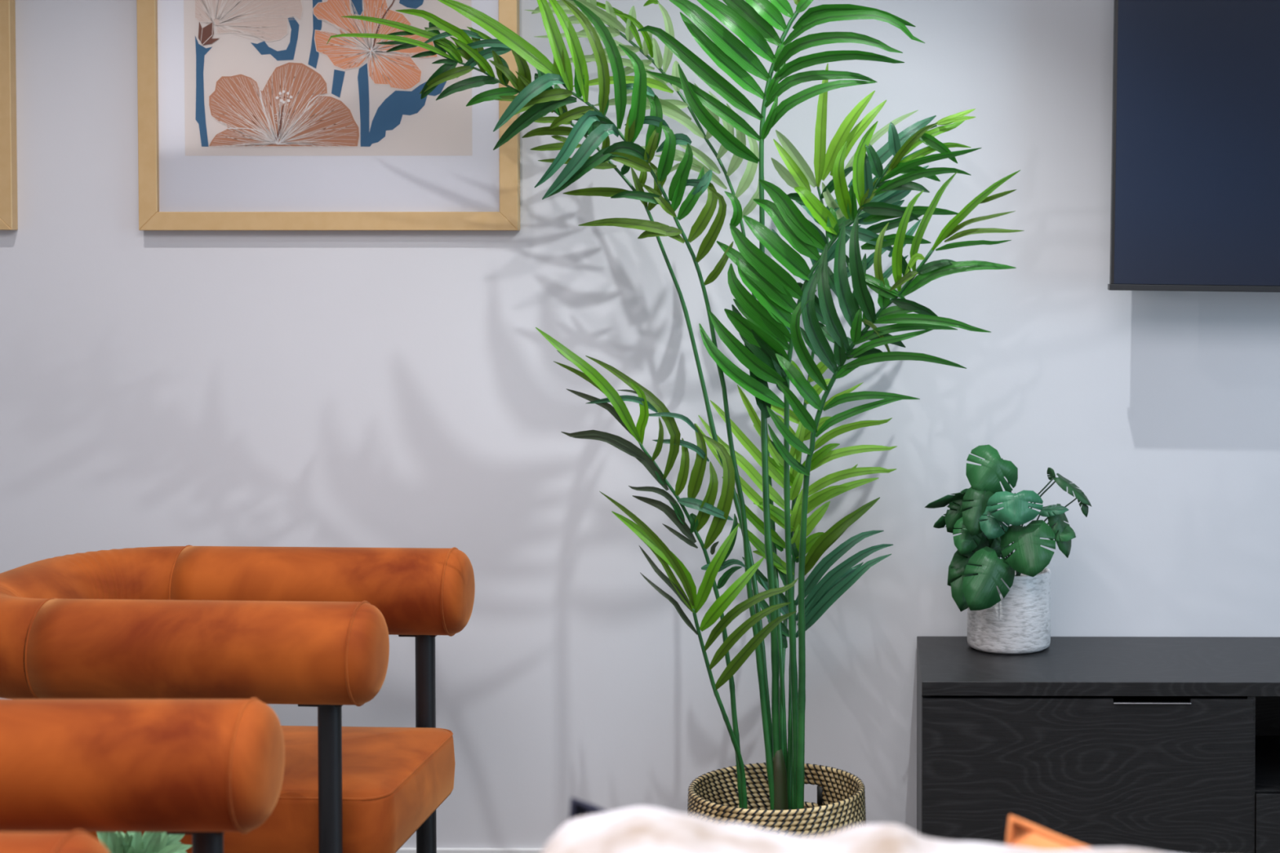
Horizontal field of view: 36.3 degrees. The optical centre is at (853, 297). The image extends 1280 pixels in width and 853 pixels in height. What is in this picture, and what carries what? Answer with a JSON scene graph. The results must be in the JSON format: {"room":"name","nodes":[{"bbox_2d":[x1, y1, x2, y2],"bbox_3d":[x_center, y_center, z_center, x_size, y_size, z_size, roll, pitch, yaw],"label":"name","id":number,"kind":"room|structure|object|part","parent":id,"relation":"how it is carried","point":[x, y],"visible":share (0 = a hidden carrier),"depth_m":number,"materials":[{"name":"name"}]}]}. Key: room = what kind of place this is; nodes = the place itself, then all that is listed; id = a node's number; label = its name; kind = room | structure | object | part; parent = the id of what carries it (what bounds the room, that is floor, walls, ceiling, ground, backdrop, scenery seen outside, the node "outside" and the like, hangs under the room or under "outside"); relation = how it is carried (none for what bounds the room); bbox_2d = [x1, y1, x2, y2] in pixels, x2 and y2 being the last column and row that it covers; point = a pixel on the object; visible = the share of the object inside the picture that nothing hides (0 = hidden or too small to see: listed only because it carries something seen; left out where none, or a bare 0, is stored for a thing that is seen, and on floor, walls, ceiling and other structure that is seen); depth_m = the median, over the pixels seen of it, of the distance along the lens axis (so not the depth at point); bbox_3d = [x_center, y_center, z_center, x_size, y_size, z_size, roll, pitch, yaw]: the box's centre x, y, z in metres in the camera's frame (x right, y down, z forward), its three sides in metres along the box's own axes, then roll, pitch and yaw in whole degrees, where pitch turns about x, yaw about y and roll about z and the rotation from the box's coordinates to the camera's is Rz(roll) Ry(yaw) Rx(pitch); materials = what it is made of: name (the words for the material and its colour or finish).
{"room":"living room","nodes":[
{"label":"living room","id":0,"kind":"room"},
{"bbox_2d":[0,0,1279,848],"bbox_3d":[-0.105,-0.039,4.342,6.300,2.800,0.100,0,2,1],"label":"wall","id":1,"kind":"structure","parent":0,"point":[263,388],"depth_m":4.30,"materials":[{"name":"paint"}]},
{"bbox_2d":[0,0,17,230],"bbox_3d":[-2.281,-0.579,4.285,0.840,0.859,0.030,0,2,1],"label":"framed print","id":2,"kind":"object","parent":1,"relation":"attached to","point":[8,142],"visible":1,"depth_m":4.27,"materials":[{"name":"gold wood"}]},
{"bbox_2d":[136,0,519,231],"bbox_3d":[-1.160,-0.578,4.274,0.840,0.860,0.030,0,2,1],"label":"framed print","id":3,"kind":"object","parent":1,"relation":"attached to","point":[248,120],"visible":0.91,"depth_m":4.28,"materials":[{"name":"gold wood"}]},
{"bbox_2d":[183,0,472,155],"bbox_3d":[-1.161,-0.601,4.270,0.637,0.575,0.003,0,2,1],"label":"artwork","id":4,"kind":"object","parent":3,"relation":"attached to","point":[262,77],"depth_m":4.28,"materials":[{"name":"multicoloured paper"}]},
{"bbox_2d":[395,847,542,852],"bbox_3d":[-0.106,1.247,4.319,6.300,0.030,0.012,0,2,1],"label":"baseboard","id":5,"kind":"structure","parent":1,"relation":"attached to","point":[402,850],"depth_m":4.32,"materials":[{"name":"white paint"}]},
{"bbox_2d":[1107,0,1279,292],"bbox_3d":[1.173,-0.364,4.170,1.252,0.708,0.191,1,2,1],"label":"television","id":6,"kind":"object","parent":1,"relation":"attached to","point":[1195,165],"visible":1,"depth_m":4.08,"materials":[{"name":"black glass"}]},
{"bbox_3d":[-0.141,1.401,0.933,6.300,0.100,6.790,0,2,1],"label":"floor","id":7,"kind":"structure","parent":0,"visible":0},
{"bbox_2d":[0,697,284,852],"bbox_3d":[-1.186,0.925,2.257,0.855,0.782,0.754,0,2,0],"label":"armchair","id":8,"kind":"object","parent":7,"relation":"on","point":[205,769],"visible":1,"depth_m":2.47,"materials":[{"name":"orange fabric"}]},
{"bbox_3d":[-1.045,0.629,1.959,0.570,0.170,0.170,0,2,0],"label":"armrest","id":9,"kind":"part","parent":8,"relation":"part of","materials":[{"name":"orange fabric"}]},
{"bbox_3d":[-0.848,0.996,2.548,0.039,0.618,0.039,0,2,0],"label":"leg","id":10,"kind":"part","parent":8,"relation":"part of","materials":[{"name":"black metal"}]},
{"bbox_2d":[0,545,475,852],"bbox_3d":[-1.199,0.891,3.555,0.855,0.782,0.754,0,2,3],"label":"armchair","id":11,"kind":"object","parent":7,"relation":"on","point":[301,626],"visible":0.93,"depth_m":3.29,"materials":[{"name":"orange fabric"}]},
{"bbox_3d":[-1.073,0.595,3.250,0.570,0.170,0.170,0,2,3],"label":"armrest","id":12,"kind":"part","parent":11,"relation":"part of","materials":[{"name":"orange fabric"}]},
{"bbox_3d":[-1.142,0.895,3.552,0.726,0.138,0.496,0,2,3],"label":"seat","id":13,"kind":"part","parent":11,"relation":"part of","materials":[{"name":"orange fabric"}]},
{"bbox_3d":[-1.041,0.580,3.829,0.570,0.170,0.170,0,2,3],"label":"armrest","id":14,"kind":"part","parent":11,"relation":"part of","materials":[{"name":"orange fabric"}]},
{"bbox_3d":[-0.878,0.977,3.249,0.039,0.618,0.039,0,2,3],"label":"leg","id":15,"kind":"part","parent":11,"relation":"part of","materials":[{"name":"black metal"}]},
{"bbox_3d":[-0.846,0.962,3.828,0.039,0.618,0.039,0,2,3],"label":"leg","id":16,"kind":"part","parent":11,"relation":"part of","materials":[{"name":"black metal"}]},
{"bbox_2d":[687,762,866,835],"bbox_3d":[-0.153,1.124,3.873,0.362,0.299,0.362,0,2,1],"label":"rattan basket","id":17,"kind":"object","parent":7,"relation":"on","point":[713,795],"visible":0.53,"depth_m":3.85,"materials":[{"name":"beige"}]},
{"bbox_2d":[326,0,1024,809],"bbox_3d":[-0.367,0.273,3.837,1.375,1.980,0.560,0,2,1],"label":"potted palm","id":18,"kind":"object","parent":17,"relation":"in","point":[767,331],"visible":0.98,"depth_m":3.74,"materials":[{"name":"green plant"}]},
{"bbox_2d":[916,635,1279,852],"bbox_3d":[0.939,1.014,4.068,1.600,0.510,0.456,0,2,1],"label":"media cabinet","id":19,"kind":"object","parent":7,"relation":"on","point":[1167,744],"visible":1,"depth_m":3.85,"materials":[{"name":"black wood"}]},
{"bbox_3d":[0.148,1.027,4.090,0.018,0.482,0.431,0,2,1],"label":"panel","id":20,"kind":"part","parent":19,"relation":"part of","materials":[{"name":"black wood"}]},
{"bbox_2d":[924,444,1091,653],"bbox_3d":[0.314,0.534,4.105,0.306,0.446,0.262,-1,2,-40],"label":"monstera","id":21,"kind":"object","parent":19,"relation":"on","point":[1006,599],"visible":1,"depth_m":4.08,"materials":[{"name":"green plant"}]},
{"bbox_2d":[967,567,1050,653],"bbox_3d":[0.336,0.671,4.181,0.180,0.167,0.180,0,2,1],"label":"pot","id":22,"kind":"object","parent":21,"relation":"attached to","point":[1020,623],"depth_m":4.10,"materials":[{"name":"white ceramic"}]},
{"bbox_3d":[0.466,1.014,3.861,0.657,0.431,0.018,0,2,1],"label":"door","id":23,"kind":"part","parent":19,"relation":"part of","materials":[{"name":"black wood"}]},
{"bbox_3d":[0.939,0.773,4.065,1.600,0.028,0.450,0,2,1],"label":"panel","id":24,"kind":"part","parent":19,"relation":"part of","materials":[{"name":"black wood"}]},
{"bbox_3d":[0.941,0.993,4.292,1.564,0.424,0.008,0,2,1],"label":"panel","id":25,"kind":"part","parent":19,"relation":"part of","materials":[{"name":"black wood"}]},
{"bbox_3d":[0.794,0.999,4.071,0.016,0.423,0.438,0,2,1],"label":"divider panel","id":26,"kind":"part","parent":19,"relation":"part of","materials":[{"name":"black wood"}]},
{"bbox_2d":[1254,735,1279,791],"bbox_3d":[0.939,0.979,4.072,0.273,0.004,0.430,0,2,1],"label":"shelf","id":27,"kind":"object","parent":19,"relation":"attached to","point":[1267,766],"depth_m":4.05,"materials":[{"name":"black wood"}]},
{"bbox_3d":[0.937,1.101,3.859,0.269,0.226,0.019,0,2,1],"label":"drawer","id":28,"kind":"part","parent":19,"relation":"part of","materials":[{"name":"black wood"}]},
{"bbox_3d":[-1.081,1.113,2.911,0.340,0.372,0.340,0,2,1],"label":"side table","id":29,"kind":"object","parent":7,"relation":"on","visible":0},
{"bbox_2d":[96,831,191,852],"bbox_3d":[-1.073,0.855,2.903,0.144,0.144,0.184,0,2,1],"label":"potted succulent","id":30,"kind":"object","parent":29,"relation":"on","point":[114,842],"visible":0.8,"depth_m":2.88,"materials":[{"name":"green plant"}]},
{"bbox_3d":[0.139,0.907,1.848,1.520,0.840,0.730,0,2,1],"label":"sofa","id":31,"kind":"object","parent":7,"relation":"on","visible":0},
{"bbox_2d":[568,796,609,820],"bbox_3d":[-0.148,0.720,1.766,0.379,0.514,0.139,0,2,-1],"label":"cushion","id":32,"kind":"object","parent":31,"relation":"on","point":[578,808],"visible":0.14,"depth_m":1.78,"materials":[{"name":"black fabric"}]},
{"bbox_2d":[541,805,1165,852],"bbox_3d":[0.038,0.616,1.556,0.590,0.400,0.261,0,2,1],"label":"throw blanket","id":33,"kind":"object","parent":31,"relation":"on","point":[634,829],"visible":1,"depth_m":1.55,"materials":[{"name":"beige fabric"}]},
{"bbox_2d":[1005,814,1093,850],"bbox_3d":[0.290,0.731,1.792,0.497,0.494,0.161,0,2,-3],"label":"cushion","id":34,"kind":"object","parent":31,"relation":"on","point":[1020,833],"visible":0.9,"depth_m":1.80,"materials":[{"name":"fabric"}]}
]}

